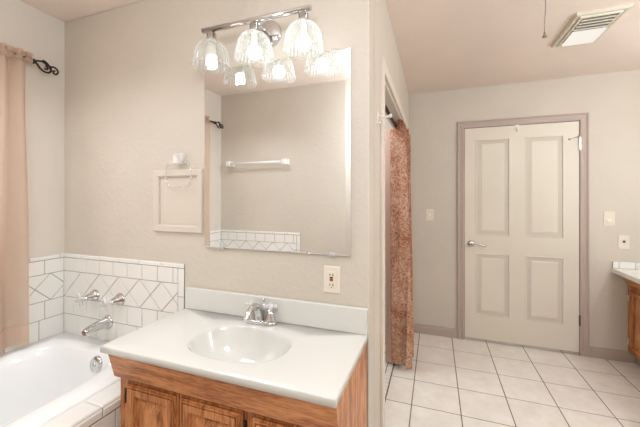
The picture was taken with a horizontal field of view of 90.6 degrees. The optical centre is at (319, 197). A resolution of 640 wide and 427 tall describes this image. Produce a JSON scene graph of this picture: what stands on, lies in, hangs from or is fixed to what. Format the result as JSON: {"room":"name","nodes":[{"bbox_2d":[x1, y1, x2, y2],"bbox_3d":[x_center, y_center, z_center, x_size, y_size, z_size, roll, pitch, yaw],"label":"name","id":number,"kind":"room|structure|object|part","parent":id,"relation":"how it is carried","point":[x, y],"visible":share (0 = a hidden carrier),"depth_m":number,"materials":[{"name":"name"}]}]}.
{"room":"bathroom","nodes":[
{"label":"bathroom","id":0,"kind":"room"},
{"bbox_2d":[0,0,64,257],"bbox_3d":[-2.027,0.161,0.746,0.120,2.433,2.618,0,0,20],"label":"wall","id":1,"kind":"structure","parent":0,"point":[26,27],"depth_m":1.80,"materials":[{"name":"grey paint"}]},
{"bbox_2d":[1,253,63,353],"bbox_3d":[-1.796,0.573,1.192,0.009,0.472,1.508,0,0,20],"label":"trim","id":2,"kind":"structure","parent":1,"relation":"attached to","point":[46,273],"depth_m":1.81,"materials":[{"name":"white tile"}]},
{"bbox_2d":[15,53,58,74],"bbox_3d":[-1.767,-0.722,1.171,0.081,0.076,1.405,0,0,20],"label":"curtain rod","id":3,"kind":"object","parent":1,"relation":"attached to","point":[47,65],"visible":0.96,"depth_m":1.76,"materials":[{"name":"brown metal"}]},
{"bbox_2d":[0,43,33,353],"bbox_3d":[-1.726,0.002,1.205,0.070,1.541,1.056,0,0,20],"label":"window curtain","id":4,"kind":"object","parent":3,"relation":"hanging from","point":[14,214],"visible":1,"depth_m":1.63,"materials":[{"name":"fabric"}]},
{"bbox_2d":[65,0,373,426],"bbox_3d":[-0.699,0.161,1.665,1.950,2.433,0.115,0,0,20],"label":"wall","id":5,"kind":"structure","parent":0,"point":[134,93],"depth_m":1.61,"materials":[{"name":"beige paint"}]},
{"bbox_2d":[75,289,124,336],"bbox_3d":[-1.215,0.630,1.711,0.270,0.210,0.137,0,0,20],"label":"tub faucet","id":6,"kind":"object","parent":5,"relation":"attached to","point":[119,299],"visible":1,"depth_m":1.72,"materials":[{"name":"silver metal"}]},
{"bbox_3d":[-1.313,0.561,1.731,0.072,0.072,0.025,0,0,20],"label":"cross knob","id":7,"kind":"part","parent":6,"relation":"part of","materials":[{"name":"plastic"}]},
{"bbox_3d":[-1.297,0.561,1.774,0.070,0.070,0.074,0,0,20],"label":"handle","id":8,"kind":"part","parent":6,"relation":"part of","materials":[{"name":"silver metal"}]},
{"bbox_3d":[-1.209,0.699,1.709,0.059,0.062,0.136,0,0,20],"label":"spout","id":9,"kind":"part","parent":6,"relation":"part of","materials":[{"name":"silver metal"}]},
{"bbox_3d":[-1.127,0.561,1.664,0.072,0.072,0.025,0,0,20],"label":"cross knob","id":10,"kind":"part","parent":6,"relation":"part of","materials":[{"name":"plastic"}]},
{"bbox_3d":[-1.111,0.561,1.706,0.070,0.070,0.074,0,0,20],"label":"handle","id":11,"kind":"part","parent":6,"relation":"part of","materials":[{"name":"silver metal"}]},
{"bbox_2d":[64,253,184,340],"bbox_3d":[-1.113,0.573,1.749,0.913,0.472,0.009,0,0,20],"label":"tile backsplash","id":12,"kind":"structure","parent":5,"relation":"attached to","point":[153,291],"depth_m":1.74,"materials":[{"name":"white tile"}]},
{"bbox_2d":[153,169,203,233],"bbox_3d":[-0.722,0.019,1.603,0.316,0.317,0.016,0,0,20],"label":"framed panel","id":13,"kind":"object","parent":5,"relation":"attached to","point":[178,195],"visible":0.98,"depth_m":1.60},
{"bbox_3d":[-0.720,0.019,1.609,0.232,0.233,0.002,0,0,20],"label":"flat panel","id":14,"kind":"part","parent":13,"relation":"part of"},
{"bbox_2d":[173,153,186,164],"bbox_3d":[-0.702,-0.131,1.583,0.165,0.170,0.041,0,0,20],"label":"towel ring","id":15,"kind":"object","parent":5,"relation":"attached to","point":[180,159],"visible":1,"depth_m":1.57,"materials":[{"name":"plastic"}]},
{"bbox_2d":[192,4,323,69],"bbox_3d":[-0.262,-0.680,1.333,0.602,0.233,0.210,0,0,20],"label":"vanity light","id":16,"kind":"object","parent":5,"relation":"attached to","point":[267,34],"visible":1,"depth_m":1.31,"materials":[{"name":"silver metal"}]},
{"bbox_2d":[205,30,217,44],"bbox_3d":[-0.475,-0.701,1.387,0.051,0.053,0.050,0,0,20],"label":"socket","id":17,"kind":"object","parent":16,"relation":"attached to","point":[211,39],"depth_m":1.37,"materials":[{"name":"silver metal"}]},
{"bbox_3d":[-0.475,-0.624,1.387,0.165,0.111,0.165,0,0,20],"label":"lamp shade","id":18,"kind":"part","parent":16,"relation":"part of","materials":[{"name":"clear glass"}]},
{"bbox_3d":[-0.475,-0.645,1.387,0.042,0.055,0.041,0,0,20],"label":"bulb","id":19,"kind":"part","parent":16,"relation":"part of","materials":[{"name":"white glass"}]},
{"bbox_3d":[-0.475,-0.592,1.387,0.048,0.056,0.048,0,0,20],"label":"bulb","id":20,"kind":"part","parent":16,"relation":"part of","materials":[{"name":"white glass"}]},
{"bbox_3d":[-0.272,-0.624,1.313,0.165,0.111,0.165,0,0,20],"label":"lamp shade","id":21,"kind":"part","parent":16,"relation":"part of","materials":[{"name":"clear glass"}]},
{"bbox_2d":[248,21,260,36],"bbox_3d":[-0.272,-0.701,1.313,0.051,0.053,0.050,0,0,20],"label":"socket","id":22,"kind":"object","parent":16,"relation":"attached to","point":[254,26],"depth_m":1.30,"materials":[{"name":"silver metal"}]},
{"bbox_3d":[-0.272,-0.599,1.313,0.059,0.055,0.059,0,0,20],"label":"bulb","id":23,"kind":"part","parent":16,"relation":"part of","materials":[{"name":"white glass"}]},
{"bbox_3d":[-0.253,-0.735,1.367,0.018,0.018,0.110,0,0,20],"label":"arm","id":24,"kind":"part","parent":16,"relation":"part of","materials":[{"name":"silver metal"}]},
{"bbox_2d":[297,10,309,26],"bbox_3d":[-0.065,-0.701,1.237,0.051,0.053,0.050,0,0,20],"label":"socket","id":25,"kind":"object","parent":16,"relation":"attached to","point":[303,16],"depth_m":1.22,"materials":[{"name":"silver metal"}]},
{"bbox_3d":[-0.065,-0.624,1.237,0.165,0.111,0.165,0,0,20],"label":"lamp shade","id":26,"kind":"part","parent":16,"relation":"part of","materials":[{"name":"clear glass"}]},
{"bbox_3d":[-0.065,-0.599,1.237,0.059,0.055,0.059,0,0,20],"label":"bulb","id":27,"kind":"part","parent":16,"relation":"part of","materials":[{"name":"white glass"}]},
{"bbox_2d":[185,287,367,334],"bbox_3d":[-0.238,0.499,1.423,0.913,0.104,0.020,0,0,20],"label":"backsplash","id":28,"kind":"structure","parent":5,"relation":"attached to","point":[350,319],"depth_m":1.37,"materials":[{"name":"white stone"}]},
{"bbox_2d":[204,47,351,256],"bbox_3d":[-0.216,-0.185,1.416,0.729,0.860,0.022,0,0,20],"label":"wall mirror","id":29,"kind":"object","parent":5,"relation":"attached to","point":[278,133],"visible":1,"depth_m":1.39,"materials":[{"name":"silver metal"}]},
{"bbox_2d":[324,265,339,293],"bbox_3d":[0.049,0.346,1.326,0.072,0.113,0.011,0,0,20],"label":"wall outlet","id":30,"kind":"object","parent":5,"relation":"attached to","point":[331,273],"visible":1,"depth_m":1.32,"materials":[{"name":"beige plastic"}]},
{"bbox_2d":[328,271,334,287],"bbox_3d":[0.048,0.345,1.324,0.034,0.069,0.003,0,0,20],"label":"socket","id":31,"kind":"object","parent":30,"relation":"attached to","point":[331,274],"depth_m":1.32,"materials":[{"name":"beige plastic"}]},
{"bbox_2d":[19,0,639,93],"bbox_3d":[0.314,-1.096,1.039,4.280,0.080,4.768,0,0,20],"label":"ceiling","id":32,"kind":"structure","parent":0,"point":[443,45],"depth_m":2.12,"materials":[{"name":"paint"}]},
{"bbox_2d":[542,0,546,37],"bbox_3d":[1.141,-0.934,1.607,0.024,0.244,0.023,0,0,20],"label":"pull cord","id":33,"kind":"object","parent":32,"relation":"hanging from","point":[544,34],"visible":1,"depth_m":1.60,"materials":[{"name":"beige plastic"}]},
{"bbox_3d":[1.143,-0.947,1.606,0.008,0.218,0.004,0,0,20],"label":"cord","id":34,"kind":"part","parent":33,"relation":"part of","materials":[{"name":"white fabric"}]},
{"bbox_2d":[551,3,633,47],"bbox_3d":[1.659,-1.038,1.964,0.254,0.036,0.425,0,0,20],"label":"exhaust fan","id":35,"kind":"object","parent":32,"relation":"in","point":[588,26],"visible":1,"depth_m":1.91,"materials":[{"name":"beige plastic"}]},
{"bbox_2d":[385,118,392,342],"bbox_3d":[0.059,0.161,2.358,0.800,2.433,1.706,0,0,20],"label":"wall","id":36,"kind":"structure","parent":0,"point":[388,126],"depth_m":2.98,"materials":[{"name":"beige paint"}]},
{"bbox_2d":[374,0,408,426],"bbox_3d":[0.529,0.161,2.335,0.100,2.433,1.984,0,0,20],"label":"wall","id":37,"kind":"structure","parent":0,"point":[385,45],"depth_m":1.49,"materials":[{"name":"beige paint"}]},
{"bbox_2d":[377,112,391,123],"bbox_3d":[0.295,-0.362,1.441,0.070,0.054,0.020,0,0,20],"label":"robe hook","id":38,"kind":"object","parent":37,"relation":"attached to","point":[378,115],"visible":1,"depth_m":1.44,"materials":[{"name":"white plastic"}]},
{"bbox_3d":[0.296,-0.368,1.441,0.067,0.020,0.020,0,0,20],"label":"clear arm","id":39,"kind":"part","parent":38,"relation":"part of","materials":[{"name":"plastic"}]},
{"bbox_2d":[385,104,396,127],"bbox_3d":[0.506,-0.568,2.258,0.040,0.039,1.365,0,0,20],"label":"shower rod","id":40,"kind":"object","parent":37,"relation":"attached to","point":[387,111],"visible":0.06,"depth_m":2.15,"materials":[{"name":"brown metal"}]},
{"bbox_2d":[385,119,413,368],"bbox_3d":[0.662,0.377,2.647,0.231,1.960,0.431,0,0,20],"label":"shower curtain","id":41,"kind":"object","parent":40,"relation":"hanging from","point":[398,219],"visible":1,"depth_m":2.51,"materials":[{"name":"brown fabric"}]},
{"bbox_2d":[380,56,407,426],"bbox_3d":[0.509,0.347,2.257,0.116,2.060,1.510,0,0,20],"label":"trim","id":42,"kind":"structure","parent":37,"relation":"attached to","point":[386,98],"depth_m":1.53,"materials":[{"name":"paint"}]},
{"bbox_2d":[385,333,639,426],"bbox_3d":[0.296,1.404,0.992,4.080,0.066,4.668,0,0,20],"label":"floor","id":43,"kind":"structure","parent":0,"point":[450,382],"depth_m":2.28,"materials":[{"name":"tile"}]},
{"bbox_2d":[0,332,120,426],"bbox_3d":[-1.429,1.081,1.058,0.778,0.552,1.509,0,0,20],"label":"bathtub","id":44,"kind":"object","parent":43,"relation":"on","point":[41,380],"visible":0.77,"depth_m":1.63,"materials":[{"name":"white ceramic"}]},
{"bbox_2d":[40,380,120,426],"bbox_3d":[-1.008,1.091,0.905,0.112,0.571,1.509,0,0,20],"label":"trim","id":45,"kind":"structure","parent":44,"relation":"attached to","point":[103,409],"depth_m":1.22,"materials":[{"name":"white tile"}]},
{"bbox_3d":[-1.146,0.858,1.624,0.080,0.082,0.039,0,0,20],"label":"overflow plate","id":46,"kind":"part","parent":44,"relation":"part of","materials":[{"name":"silver metal"}]},
{"bbox_2d":[108,343,366,426],"bbox_3d":[-0.300,0.977,1.220,0.888,0.801,0.424,0,0,20],"label":"vanity cabinet","id":47,"kind":"object","parent":43,"relation":"on","point":[151,395],"visible":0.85,"depth_m":1.07,"materials":[{"name":"brown wood"}]},
{"bbox_3d":[-0.616,0.978,1.156,0.248,0.569,0.021,0,0,20],"label":"door","id":48,"kind":"part","parent":47,"relation":"part of","materials":[{"name":"brown wood"}]},
{"bbox_3d":[-0.357,0.931,1.083,0.872,0.711,0.018,0,0,20],"label":"frame","id":49,"kind":"part","parent":47,"relation":"part of","materials":[{"name":"brown wood"}]},
{"bbox_3d":[-0.372,0.978,1.068,0.258,0.569,0.021,0,0,20],"label":"door","id":50,"kind":"part","parent":47,"relation":"part of","materials":[{"name":"brown wood"}]},
{"bbox_2d":[100,287,367,407],"bbox_3d":[-0.311,0.569,1.224,0.913,0.243,0.444,0,0,20],"label":"vanity sink","id":51,"kind":"object","parent":47,"relation":"in","point":[313,350],"visible":0.95,"depth_m":1.26,"materials":[{"name":"white ceramic"}]},
{"bbox_2d":[242,298,276,326],"bbox_3d":[-0.280,0.497,1.344,0.164,0.106,0.146,0,0,20],"label":"sink faucet","id":52,"kind":"object","parent":51,"relation":"on","point":[254,315],"visible":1,"depth_m":1.36,"materials":[{"name":"silver metal"}]},
{"bbox_3d":[-0.300,0.472,1.398,0.049,0.028,0.049,0,0,36],"label":"cross handle","id":53,"kind":"part","parent":52,"relation":"part of","materials":[{"name":"metal"}]},
{"bbox_3d":[-0.281,0.495,1.342,0.048,0.090,0.140,0,0,20],"label":"spout","id":54,"kind":"part","parent":52,"relation":"part of","materials":[{"name":"silver metal"}]},
{"bbox_3d":[-0.265,0.540,1.386,0.164,0.019,0.058,0,0,20],"label":"plate","id":55,"kind":"part","parent":52,"relation":"part of","materials":[{"name":"silver metal"}]},
{"bbox_3d":[-0.215,0.472,1.368,0.049,0.028,0.049,0,0,36],"label":"cross handle","id":56,"kind":"part","parent":52,"relation":"part of","materials":[{"name":"metal"}]},
{"bbox_3d":[-0.215,0.511,1.368,0.050,0.053,0.050,0,0,20],"label":"handle","id":57,"kind":"part","parent":52,"relation":"part of","materials":[{"name":"silver metal"}]},
{"bbox_3d":[-0.097,0.978,0.968,0.262,0.569,0.021,0,0,20],"label":"door","id":58,"kind":"part","parent":47,"relation":"part of","materials":[{"name":"brown wood"}]},
{"bbox_2d":[623,277,639,365],"bbox_3d":[2.491,1.004,1.833,0.521,0.747,1.586,0,0,20],"label":"vanity cabinet","id":59,"kind":"object","parent":43,"relation":"on","point":[633,297],"visible":0.95,"depth_m":2.55,"materials":[{"name":"brown wood"}]},
{"bbox_2d":[611,261,639,283],"bbox_3d":[2.462,0.590,1.827,0.571,0.093,1.616,0,0,20],"label":"countertop","id":60,"kind":"structure","parent":59,"relation":"on","point":[628,270],"depth_m":2.61,"materials":[{"name":"white tile"}]},
{"bbox_3d":[2.313,0.959,1.897,0.018,0.657,1.586,0,0,20],"label":"frame","id":61,"kind":"part","parent":59,"relation":"part of","materials":[{"name":"brown wood"}]},
{"bbox_3d":[2.488,1.007,2.438,0.021,0.520,0.350,0,0,20],"label":"door","id":62,"kind":"part","parent":59,"relation":"part of","materials":[{"name":"brown wood"}]},
{"bbox_2d":[409,70,639,350],"bbox_3d":[1.983,0.161,2.926,2.430,2.433,0.120,0,0,20],"label":"wall","id":63,"kind":"structure","parent":0,"point":[611,100],"depth_m":2.87,"materials":[{"name":"beige paint"}]},
{"bbox_2d":[426,209,433,220],"bbox_3d":[1.103,0.180,3.176,0.076,0.117,0.011,0,0,20],"label":"light switch","id":64,"kind":"object","parent":63,"relation":"attached to","point":[429,212],"visible":1,"depth_m":3.17,"materials":[{"name":"beige plastic"}]},
{"bbox_2d":[413,323,456,337],"bbox_3d":[1.128,1.332,3.166,0.455,0.090,0.013,0,0,20],"label":"baseboard","id":65,"kind":"structure","parent":63,"relation":"attached to","point":[418,328],"depth_m":3.15,"materials":[{"name":"paint"}]},
{"bbox_2d":[465,121,580,354],"bbox_3d":[1.829,0.355,2.899,0.925,2.044,0.089,0,0,20],"label":"door","id":66,"kind":"structure","parent":63,"relation":"in","point":[515,329],"depth_m":2.90,"materials":[{"name":"beige paint"}]},
{"bbox_3d":[1.487,0.447,3.007,0.153,0.066,0.059,0,0,20],"label":"lever handle","id":67,"kind":"part","parent":66,"relation":"part of","materials":[{"name":"silver metal"}]},
{"bbox_2d":[457,112,588,356],"bbox_3d":[1.830,0.322,2.908,1.047,2.110,0.020,0,0,20],"label":"trim","id":68,"kind":"structure","parent":63,"relation":"attached to","point":[583,118],"depth_m":2.85,"materials":[{"name":"paint"}]},
{"bbox_2d":[603,211,614,225],"bbox_3d":[2.456,0.181,2.684,0.080,0.122,0.012,0,0,20],"label":"light switch","id":69,"kind":"object","parent":63,"relation":"attached to","point":[608,216],"visible":1,"depth_m":2.69,"materials":[{"name":"beige plastic"}]},
{"bbox_2d":[589,346,634,362],"bbox_3d":[2.467,1.332,2.680,0.312,0.090,0.013,0,0,20],"label":"baseboard","id":70,"kind":"structure","parent":63,"relation":"attached to","point":[595,352],"depth_m":2.68,"materials":[{"name":"paint"}]},
{"bbox_2d":[618,235,628,248],"bbox_3d":[2.547,0.377,2.652,0.075,0.117,0.011,0,0,20],"label":"wall outlet","id":71,"kind":"object","parent":63,"relation":"attached to","point":[623,240],"visible":1,"depth_m":2.65,"materials":[{"name":"beige plastic"}]},
{"bbox_2d":[612,261,639,269],"bbox_3d":[2.736,0.572,2.582,0.556,0.058,0.010,0,0,20],"label":"backsplash","id":72,"kind":"structure","parent":63,"relation":"attached to","point":[620,265],"depth_m":2.64,"materials":[{"name":"white tile"}]}
]}

